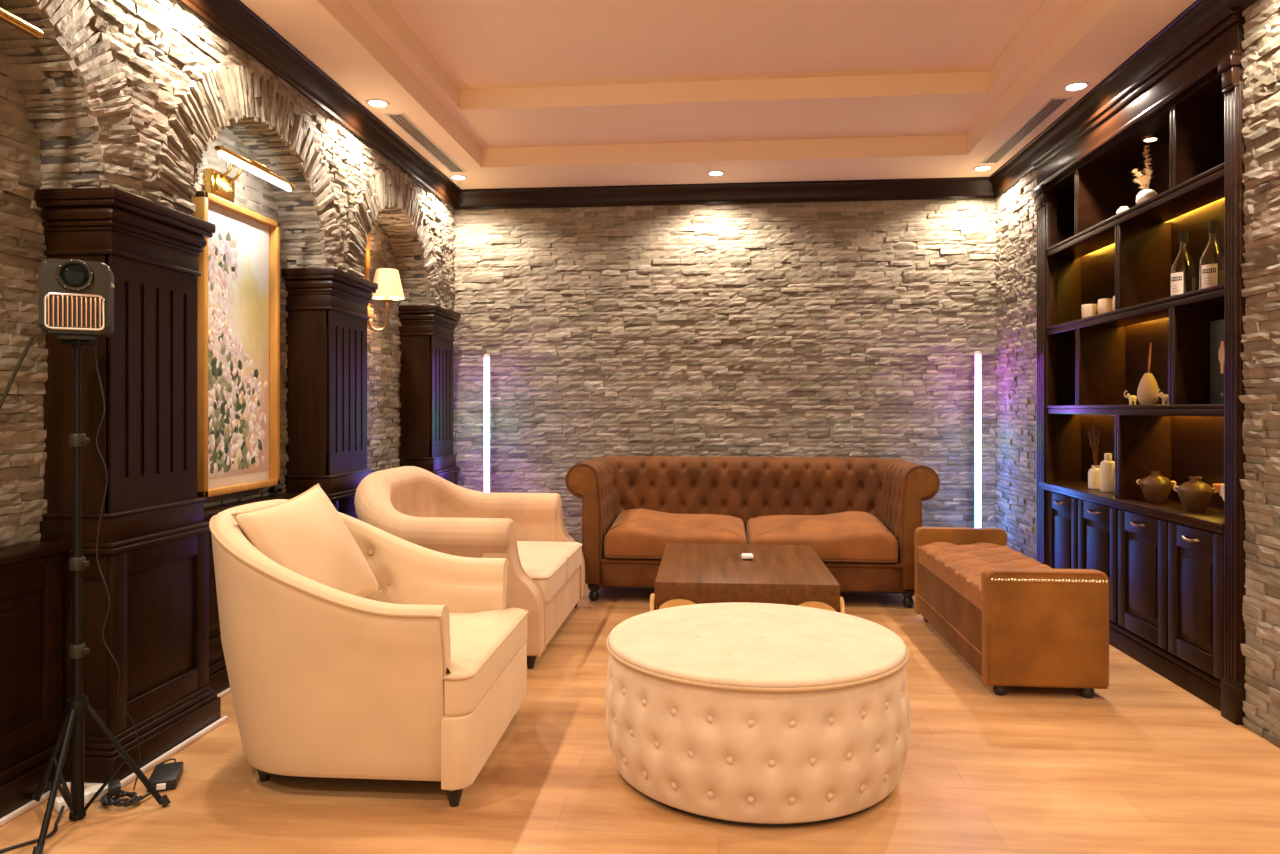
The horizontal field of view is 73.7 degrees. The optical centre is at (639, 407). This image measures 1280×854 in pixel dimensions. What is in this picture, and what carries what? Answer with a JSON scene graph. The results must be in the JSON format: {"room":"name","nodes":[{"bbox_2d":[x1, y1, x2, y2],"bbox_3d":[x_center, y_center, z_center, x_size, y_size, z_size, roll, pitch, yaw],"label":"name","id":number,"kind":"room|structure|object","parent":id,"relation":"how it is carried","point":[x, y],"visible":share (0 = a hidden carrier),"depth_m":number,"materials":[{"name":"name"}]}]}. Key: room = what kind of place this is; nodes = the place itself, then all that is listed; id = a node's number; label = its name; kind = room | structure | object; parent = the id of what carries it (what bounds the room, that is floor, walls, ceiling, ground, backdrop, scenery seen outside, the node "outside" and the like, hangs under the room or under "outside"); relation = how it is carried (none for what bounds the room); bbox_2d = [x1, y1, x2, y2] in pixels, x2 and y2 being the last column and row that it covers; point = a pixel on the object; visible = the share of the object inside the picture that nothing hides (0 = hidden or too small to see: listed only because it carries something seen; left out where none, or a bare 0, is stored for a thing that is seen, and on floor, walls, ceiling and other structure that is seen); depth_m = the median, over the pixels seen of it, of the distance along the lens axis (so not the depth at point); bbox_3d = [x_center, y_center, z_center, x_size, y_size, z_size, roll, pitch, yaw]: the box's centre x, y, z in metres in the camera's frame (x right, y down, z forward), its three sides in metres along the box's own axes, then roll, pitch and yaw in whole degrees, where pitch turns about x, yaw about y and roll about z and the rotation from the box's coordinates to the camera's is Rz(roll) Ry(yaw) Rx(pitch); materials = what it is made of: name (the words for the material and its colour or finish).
{"room":"lounge","nodes":[
{"label":"lounge","id":0,"kind":"room"},
{"bbox_2d":[0,0,455,547],"bbox_3d":[-1.881,-0.365,2.833,0.359,3.130,7.300,0,0,5],"label":"wall","id":1,"kind":"structure","parent":0,"point":[135,97],"depth_m":3.10,"materials":[{"name":"beige stone"}]},
{"bbox_2d":[0,7,43,38],"bbox_3d":[-1.880,-1.062,2.215,0.209,0.163,0.600,0,0,5],"label":"picture light","id":2,"kind":"object","parent":1,"relation":"attached to","point":[6,16],"visible":1,"depth_m":2.43,"materials":[{"name":"gold metal"}]},
{"bbox_2d":[0,541,71,818],"bbox_3d":[-1.933,0.812,2.205,0.148,0.775,1.060,0,0,5],"label":"wainscoting","id":3,"kind":"structure","parent":1,"relation":"attached to","point":[31,573],"depth_m":2.60,"materials":[{"name":"brown wood"}]},
{"bbox_2d":[0,688,230,826],"bbox_3d":[-1.607,1.191,4.024,0.186,0.018,4.741,0,0,5],"label":"baseboard","id":4,"kind":"structure","parent":1,"relation":"attached to","point":[131,777],"depth_m":2.82,"materials":[{"name":"beige wood"}]},
{"bbox_2d":[192,191,279,497],"bbox_3d":[-1.792,-0.263,3.819,0.055,1.265,0.610,0,0,5],"label":"framed painting","id":5,"kind":"object","parent":1,"relation":"attached to","point":[238,285],"visible":0.97,"depth_m":3.81,"materials":[{"name":"brown wood"}]},
{"bbox_2d":[204,145,294,202],"bbox_3d":[-1.742,-0.992,3.704,0.213,0.164,0.600,0,0,5],"label":"picture light","id":6,"kind":"object","parent":1,"relation":"attached to","point":[216,183],"visible":0.99,"depth_m":3.67,"materials":[{"name":"gold metal"}]},
{"bbox_2d":[204,492,301,693],"bbox_3d":[-1.790,0.812,3.779,0.148,0.775,1.040,0,0,5],"label":"trim","id":7,"kind":"structure","parent":1,"relation":"attached to","point":[218,675],"depth_m":3.56,"materials":[{"name":"brown wood"}]},
{"bbox_2d":[269,486,282,493],"bbox_3d":[-1.771,0.400,4.159,0.056,0.036,0.035,0,0,5],"label":"plug","id":8,"kind":"object","parent":1,"relation":"attached to","point":[274,489],"visible":1,"depth_m":4.15,"materials":[{"name":"black plastic"}]},
{"bbox_2d":[178,0,461,209],"bbox_3d":[-1.687,-1.562,2.815,0.067,0.135,7.300,0,0,5],"label":"trim","id":9,"kind":"structure","parent":1,"relation":"attached to","point":[233,19],"depth_m":4.10,"materials":[{"name":"brown wood"}]},
{"bbox_2d":[363,232,404,331],"bbox_3d":[-1.582,-0.796,5.286,0.243,0.648,0.210,0,0,5],"label":"wall sconce","id":10,"kind":"object","parent":1,"relation":"attached to","point":[388,280],"visible":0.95,"depth_m":5.24,"materials":[{"name":"white fabric"}]},
{"bbox_2d":[0,584,1279,853],"bbox_3d":[0.343,1.230,2.680,4.775,0.060,7.400,0,0,5],"label":"floor","id":11,"kind":"structure","parent":0,"point":[1143,764],"depth_m":2.69,"materials":[{"name":"brown wood"}]},
{"bbox_2d":[0,337,33,409],"bbox_3d":[-1.825,0.494,2.224,0.113,1.402,0.509,0,0,3],"label":"cable","id":12,"kind":"object","parent":11,"relation":"on","point":[31,339],"visible":1,"depth_m":2.45,"materials":[{"name":"brown plastic"}]},
{"bbox_2d":[0,805,64,852],"bbox_3d":[-1.735,1.188,2.196,0.095,0.024,0.661,0,0,12],"label":"cable","id":13,"kind":"object","parent":11,"relation":"on","point":[63,806],"visible":0.94,"depth_m":2.35,"materials":[{"name":"black rubber"}]},
{"bbox_2d":[54,783,108,811],"bbox_3d":[-1.696,1.183,2.595,0.052,0.034,0.140,0,0,40],"label":"power strip","id":14,"kind":"object","parent":11,"relation":"on","point":[89,792],"visible":0.37,"depth_m":2.59,"materials":[{"name":"white plastic"}]},
{"bbox_2d":[84,786,99,792],"bbox_3d":[-1.696,1.167,2.595,0.024,0.002,0.090,0,0,40],"label":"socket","id":15,"kind":"object","parent":14,"relation":"attached to","point":[93,789],"depth_m":2.61,"materials":[{"name":"beige plastic"}]},
{"bbox_2d":[32,341,170,853],"bbox_3d":[-1.644,0.502,2.431,0.432,1.395,0.340,0,0,5],"label":"tripod stand","id":16,"kind":"object","parent":11,"relation":"on","point":[72,726],"visible":1,"depth_m":2.49,"materials":[{"name":"black metal"}]},
{"bbox_2d":[38,258,114,341],"bbox_3d":[-1.644,-0.311,2.502,0.179,0.228,0.159,0,0,-28],"label":"projector","id":17,"kind":"object","parent":16,"relation":"on","point":[76,297],"visible":1,"depth_m":2.44,"materials":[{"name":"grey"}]},
{"bbox_2d":[44,292,104,330],"bbox_3d":[-1.615,-0.275,2.438,0.148,0.104,0.008,0,0,-28],"label":"grille","id":18,"kind":"object","parent":17,"relation":"attached to","point":[63,311],"depth_m":2.44,"materials":[{"name":"silver metal"}]},
{"bbox_2d":[95,340,140,789],"bbox_3d":[-1.573,0.494,2.583,0.048,1.389,0.150,0,0,16],"label":"wire","id":19,"kind":"object","parent":17,"relation":"hanging from","point":[128,714],"visible":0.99,"depth_m":2.53,"materials":[{"name":"black rubber"}]},
{"bbox_2d":[100,790,150,806],"bbox_3d":[-1.565,1.180,2.590,0.123,0.030,0.107,0,0,5],"label":"coiled cable","id":20,"kind":"object","parent":11,"relation":"on","point":[108,800],"visible":0.98,"depth_m":2.56,"materials":[{"name":"black rubber"}]},
{"bbox_2d":[108,780,120,795],"bbox_3d":[-1.609,1.163,2.612,0.032,0.030,0.056,0,0,-35],"label":"bundle","id":21,"kind":"object","parent":20,"relation":"on","point":[114,787],"visible":0.95,"depth_m":2.59,"materials":[{"name":"black plastic"}]},
{"bbox_2d":[34,187,220,782],"bbox_3d":[-1.773,0.250,2.989,0.289,1.900,0.580,0,0,5],"label":"wooden column","id":22,"kind":"structure","parent":11,"relation":"on","point":[153,539],"depth_m":2.84,"materials":[{"name":"brown wood"}]},
{"bbox_2d":[147,758,183,791],"bbox_3d":[-1.534,1.183,2.764,0.087,0.033,0.218,0,0,-20],"label":"power adapter","id":23,"kind":"object","parent":11,"relation":"on","point":[166,776],"visible":0.94,"depth_m":2.71,"materials":[{"name":"black plastic"}]},
{"bbox_2d":[156,783,165,789],"bbox_3d":[-1.496,1.183,2.666,0.026,0.018,0.007,0,0,-20],"label":"socket","id":24,"kind":"object","parent":23,"relation":"attached to","point":[159,786],"depth_m":2.66,"materials":[{"name":"white plastic"}]},
{"bbox_2d":[282,268,377,519],"bbox_3d":[-1.631,0.250,4.542,0.289,1.900,0.580,0,0,5],"label":"wooden column","id":25,"kind":"structure","parent":11,"relation":"on","point":[327,308],"depth_m":4.32,"materials":[{"name":"brown wood"}]},
{"bbox_2d":[209,499,528,806],"bbox_3d":[-0.951,0.771,2.994,0.974,0.858,0.893,0,0,4],"label":"armchair","id":26,"kind":"object","parent":11,"relation":"on","point":[421,677],"visible":0.89,"depth_m":2.59,"materials":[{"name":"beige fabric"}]},
{"bbox_2d":[231,483,381,597],"bbox_3d":[-1.137,0.510,2.956,0.267,0.460,0.512,0,0,14],"label":"throw pillow","id":27,"kind":"object","parent":26,"relation":"on","point":[305,534],"visible":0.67,"depth_m":2.89,"materials":[{"name":"beige fabric"}]},
{"bbox_2d":[445,608,526,716],"bbox_3d":[-0.851,0.840,2.986,0.762,0.156,0.870,0,0,4],"label":"seat cushion","id":28,"kind":"object","parent":26,"relation":"on","point":[486,643],"depth_m":2.85,"materials":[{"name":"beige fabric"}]},
{"bbox_2d":[398,305,460,484],"bbox_3d":[-1.490,0.250,6.086,0.289,1.900,0.580,0,0,5],"label":"wooden column","id":29,"kind":"structure","parent":11,"relation":"on","point":[426,335],"depth_m":5.86,"materials":[{"name":"brown wood"}]},
{"bbox_2d":[354,466,584,668],"bbox_3d":[-0.903,0.764,4.576,1.049,0.872,1.350,0,0,5],"label":"armchair","id":30,"kind":"object","parent":11,"relation":"on","point":[413,504],"visible":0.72,"depth_m":4.32,"materials":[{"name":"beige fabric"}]},
{"bbox_2d":[519,557,565,603],"bbox_3d":[-0.812,0.847,4.308,0.808,0.162,0.512,0,0,5],"label":"seat cushion","id":31,"kind":"object","parent":30,"relation":"on","point":[548,573],"depth_m":4.20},
{"bbox_2d":[517,541,581,580],"bbox_3d":[-0.765,0.847,4.823,0.808,0.162,0.512,0,0,5],"label":"seat cushion","id":32,"kind":"object","parent":30,"relation":"on","point":[571,551],"depth_m":4.73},
{"bbox_2d":[484,354,489,491],"bbox_3d":[-1.122,0.403,6.248,0.220,1.594,0.220,0,0,5],"label":"tube","id":33,"kind":"object","parent":11,"relation":"on","point":[486,356],"visible":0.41,"depth_m":6.23,"materials":[{"name":"white plastic"}]},
{"bbox_2d":[650,543,844,613],"bbox_3d":[0.525,0.995,4.401,0.874,0.410,1.168,0,0,5],"label":"coffee table","id":34,"kind":"object","parent":11,"relation":"on","point":[688,573],"visible":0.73,"depth_m":3.98,"materials":[{"name":"brown wood"}]},
{"bbox_2d":[741,553,753,559],"bbox_3d":[0.559,0.774,4.443,0.060,0.030,0.048,0,0,0],"label":"case","id":35,"kind":"object","parent":34,"relation":"on","point":[745,556],"visible":1,"depth_m":4.42,"materials":[{"name":"white plastic"}]},
{"bbox_2d":[565,456,939,607],"bbox_3d":[0.701,0.771,5.622,2.248,0.858,0.963,0,0,5],"label":"sofa","id":36,"kind":"object","parent":11,"relation":"on","point":[861,516],"visible":0.96,"depth_m":5.40,"materials":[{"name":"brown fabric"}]},
{"bbox_2d":[604,509,746,558],"bbox_3d":[0.245,0.803,5.545,0.877,0.246,0.712,0,0,5],"label":"seat cushion","id":37,"kind":"object","parent":36,"relation":"on","point":[628,533],"depth_m":5.27,"materials":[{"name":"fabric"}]},
{"bbox_2d":[747,511,897,562],"bbox_3d":[1.135,0.803,5.463,0.877,0.246,0.712,0,0,5],"label":"seat cushion","id":38,"kind":"object","parent":36,"relation":"on","point":[835,536],"depth_m":5.18,"materials":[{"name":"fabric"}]},
{"bbox_2d":[606,602,909,825],"bbox_3d":[0.387,0.975,2.892,1.006,0.450,1.006,0,0,5],"label":"round ottoman","id":39,"kind":"object","parent":11,"relation":"on","point":[742,713],"visible":1,"depth_m":2.49,"materials":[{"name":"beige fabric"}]},
{"bbox_2d":[975,351,980,527],"bbox_3d":[2.350,0.403,5.931,0.220,1.594,0.220,0,0,5],"label":"tube","id":40,"kind":"object","parent":11,"relation":"on","point":[977,353],"visible":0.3,"depth_m":5.91,"materials":[{"name":"white plastic"}]},
{"bbox_2d":[914,527,1108,697],"bbox_3d":[1.738,0.938,4.166,0.489,0.525,1.316,0,0,5],"label":"tufted bench","id":41,"kind":"object","parent":11,"relation":"on","point":[1019,620],"visible":1,"depth_m":3.53,"materials":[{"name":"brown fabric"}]},
{"bbox_2d":[1031,7,1245,724],"bbox_3d":[2.482,-0.160,4.244,0.310,2.720,2.066,0,0,5],"label":"bookcase","id":42,"kind":"object","parent":11,"relation":"on","point":[1175,574],"visible":0.87,"depth_m":4.10,"materials":[{"name":"brown wood"}]},
{"bbox_2d":[1082,304,1096,317],"bbox_3d":[2.491,-0.530,4.733,0.075,0.086,0.075,0,0,5],"label":"cup","id":43,"kind":"object","parent":42,"relation":"on","point":[1088,310],"visible":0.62,"depth_m":4.70,"materials":[{"name":"ceramic"}]},
{"bbox_2d":[1087,419,1100,489],"bbox_3d":[2.519,0.251,4.715,0.078,0.394,0.078,0,0,-44],"label":"jar","id":44,"kind":"object","parent":42,"relation":"on","point":[1094,472],"visible":0.94,"depth_m":4.70,"materials":[{"name":"white ceramic"}]},
{"bbox_2d":[1097,298,1112,313],"bbox_3d":[2.485,-0.534,4.558,0.076,0.094,0.076,0,0,5],"label":"cup","id":45,"kind":"object","parent":42,"relation":"on","point":[1104,305],"visible":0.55,"depth_m":4.53,"materials":[{"name":"ceramic"}]},
{"bbox_2d":[1100,453,1114,491],"bbox_3d":[2.500,0.345,4.556,0.074,0.204,0.074,0,0,5],"label":"bottle vase","id":46,"kind":"object","parent":42,"relation":"on","point":[1107,467],"visible":0.94,"depth_m":4.53,"materials":[{"name":"white ceramic"}]},
{"bbox_2d":[1112,296,1114,310],"bbox_3d":[2.487,-0.534,4.417,0.076,0.094,0.076,0,0,5],"label":"cup","id":47,"kind":"object","parent":42,"relation":"on","point":[1113,302],"visible":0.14,"depth_m":4.42,"materials":[{"name":"ceramic"}]},
{"bbox_2d":[1116,206,1129,213],"bbox_3d":[2.430,-0.985,4.287,0.068,0.052,0.068,0,0,5],"label":"pot","id":48,"kind":"object","parent":42,"relation":"on","point":[1122,208],"visible":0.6,"depth_m":4.27,"materials":[{"name":"white ceramic"}]},
{"bbox_2d":[1124,390,1136,404],"bbox_3d":[2.460,-0.052,4.281,0.058,0.073,0.027,0,0,20],"label":"elephant figurine","id":49,"kind":"object","parent":42,"relation":"on","point":[1132,398],"visible":1,"depth_m":4.27,"materials":[{"name":"white ceramic"}]},
{"bbox_2d":[1039,481,1223,534],"bbox_3d":[2.479,0.471,4.242,0.275,0.046,2.020,0,0,5],"label":"countertop","id":50,"kind":"structure","parent":42,"relation":"on","point":[1211,519],"depth_m":3.96,"materials":[{"name":"brown wood"}]},
{"bbox_2d":[1130,145,1157,204],"bbox_3d":[2.423,-1.112,4.115,0.093,0.306,0.138,0,0,-27],"label":"flower vase","id":51,"kind":"object","parent":42,"relation":"on","point":[1145,194],"visible":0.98,"depth_m":4.09,"materials":[{"name":"white ceramic"}]},
{"bbox_2d":[1137,342,1158,404],"bbox_3d":[2.456,-0.166,4.124,0.094,0.301,0.094,0,0,5],"label":"vase","id":52,"kind":"object","parent":42,"relation":"on","point":[1147,389],"visible":0.98,"depth_m":4.10,"materials":[{"name":"ceramic"}]},
{"bbox_2d":[1141,135,1159,141],"bbox_3d":[2.489,-1.314,4.161,0.080,0.012,0.080,0,0,5],"label":"puck light","id":53,"kind":"object","parent":42,"relation":"attached to","point":[1145,138],"depth_m":4.14,"materials":[{"name":"white metal"}]},
{"bbox_2d":[1136,471,1175,502],"bbox_3d":[2.455,0.374,4.058,0.138,0.146,0.138,0,0,-16],"label":"jug","id":54,"kind":"object","parent":42,"relation":"on","point":[1156,488],"visible":1,"depth_m":4.02,"materials":[{"name":"ceramic"}]},
{"bbox_2d":[1156,389,1168,404],"bbox_3d":[2.431,-0.052,3.963,0.058,0.073,0.027,0,0,20],"label":"elephant figurine","id":55,"kind":"object","parent":42,"relation":"on","point":[1165,397],"visible":0.87,"depth_m":3.96,"materials":[{"name":"white ceramic"}]},
{"bbox_2d":[1170,231,1196,296],"bbox_3d":[2.420,-0.637,3.800,0.102,0.300,0.100,0,0,-21],"label":"glass bottle","id":56,"kind":"object","parent":42,"relation":"on","point":[1183,273],"visible":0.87,"depth_m":3.77,"materials":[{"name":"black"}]},
{"bbox_2d":[1173,477,1216,510],"bbox_3d":[2.424,0.374,3.725,0.138,0.146,0.138,0,0,-16],"label":"jug","id":57,"kind":"object","parent":42,"relation":"on","point":[1194,494],"visible":0.95,"depth_m":3.69,"materials":[{"name":"ceramic"}]},
{"bbox_2d":[1199,220,1223,288],"bbox_3d":[2.411,-0.637,3.590,0.102,0.300,0.100,0,0,-38],"label":"glass bottle","id":58,"kind":"object","parent":42,"relation":"on","point":[1211,263],"visible":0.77,"depth_m":3.56,"materials":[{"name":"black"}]},
{"bbox_2d":[1210,319,1223,403],"bbox_3d":[2.438,-0.188,3.456,0.152,0.345,0.182,0,0,5],"label":"gift box","id":59,"kind":"object","parent":42,"relation":"on","point":[1216,327],"visible":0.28,"depth_m":3.50,"materials":[{"name":"black"}]},
{"bbox_2d":[1212,483,1223,499],"bbox_3d":[2.409,0.375,3.455,0.156,0.145,0.156,0,0,5],"label":"bowl","id":60,"kind":"object","parent":42,"relation":"on","point":[1219,488],"visible":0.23,"depth_m":3.44,"materials":[{"name":"ceramic"}]},
{"bbox_2d":[240,0,1195,188],"bbox_3d":[0.343,-1.805,2.680,4.775,0.350,7.400,0,0,5],"label":"ceiling","id":61,"kind":"structure","parent":0,"point":[517,93],"depth_m":4.71,"materials":[{"name":"beige paint"}]},
{"bbox_2d":[365,98,389,107],"bbox_3d":[-1.401,-1.626,4.556,0.126,0.008,0.126,0,0,5],"label":"recessed light","id":62,"kind":"object","parent":61,"relation":"in","point":[378,103],"visible":1,"depth_m":4.55,"materials":[{"name":"beige"}]},
{"bbox_2d":[384,113,465,172],"bbox_3d":[-1.308,-1.627,5.301,0.110,0.006,1.180,0,0,5],"label":"ceiling vent","id":63,"kind":"object","parent":61,"relation":"in","point":[401,120],"visible":1,"depth_m":5.20,"materials":[{"name":"beige metal"}]},
{"bbox_2d":[449,175,466,179],"bbox_3d":[-1.282,-1.626,6.022,0.126,0.008,0.126,0,0,5],"label":"recessed light","id":64,"kind":"object","parent":61,"relation":"in","point":[455,177],"visible":1,"depth_m":6.02,"materials":[{"name":"white"}]},
{"bbox_2d":[707,170,724,175],"bbox_3d":[0.527,-1.626,5.917,0.126,0.008,0.126,0,0,5],"label":"recessed light","id":65,"kind":"object","parent":61,"relation":"in","point":[715,172],"visible":1,"depth_m":5.91,"materials":[{"name":"white"}]},
{"bbox_2d":[973,165,992,170],"bbox_3d":[2.327,-1.626,5.792,0.126,0.008,0.126,0,0,5],"label":"recessed light","id":66,"kind":"object","parent":61,"relation":"in","point":[983,167],"visible":1,"depth_m":5.78,"materials":[{"name":"white"}]},
{"bbox_2d":[981,97,1071,163],"bbox_3d":[2.266,-1.627,5.075,0.110,0.006,1.200,0,0,5],"label":"ceiling vent","id":67,"kind":"object","parent":61,"relation":"in","point":[1052,105],"visible":1,"depth_m":4.96,"materials":[{"name":"beige metal"}]},
{"bbox_2d":[1062,81,1089,90],"bbox_3d":[2.207,-1.626,4.317,0.126,0.008,0.126,0,0,5],"label":"recessed light","id":68,"kind":"object","parent":61,"relation":"in","point":[1079,85],"visible":1,"depth_m":4.31,"materials":[{"name":"white"}]},
{"bbox_2d":[453,198,997,542],"bbox_3d":[0.625,-0.414,6.316,4.875,3.231,0.148,0,0,5],"label":"wall","id":69,"kind":"structure","parent":0,"point":[843,328],"depth_m":6.26,"materials":[{"name":"grey stone"}]},
{"bbox_2d":[457,177,994,209],"bbox_3d":[0.576,-1.562,6.220,3.955,0.135,0.067,0,0,5],"label":"trim","id":70,"kind":"structure","parent":69,"relation":"attached to","point":[964,187],"depth_m":6.21,"materials":[{"name":"brown wood"}]},
{"bbox_2d":[994,0,1279,746],"bbox_3d":[2.454,-0.364,2.437,0.530,3.131,7.300,0,0,5],"label":"wall","id":71,"kind":"structure","parent":0,"point":[1016,217],"depth_m":3.17,"materials":[{"name":"grey stone"}]},
{"bbox_2d":[989,0,1257,197],"bbox_3d":[2.169,-1.562,2.453,0.067,0.135,7.280,0,0,5],"label":"trim","id":72,"kind":"structure","parent":71,"relation":"attached to","point":[1200,13],"depth_m":4.12,"materials":[{"name":"brown wood"}]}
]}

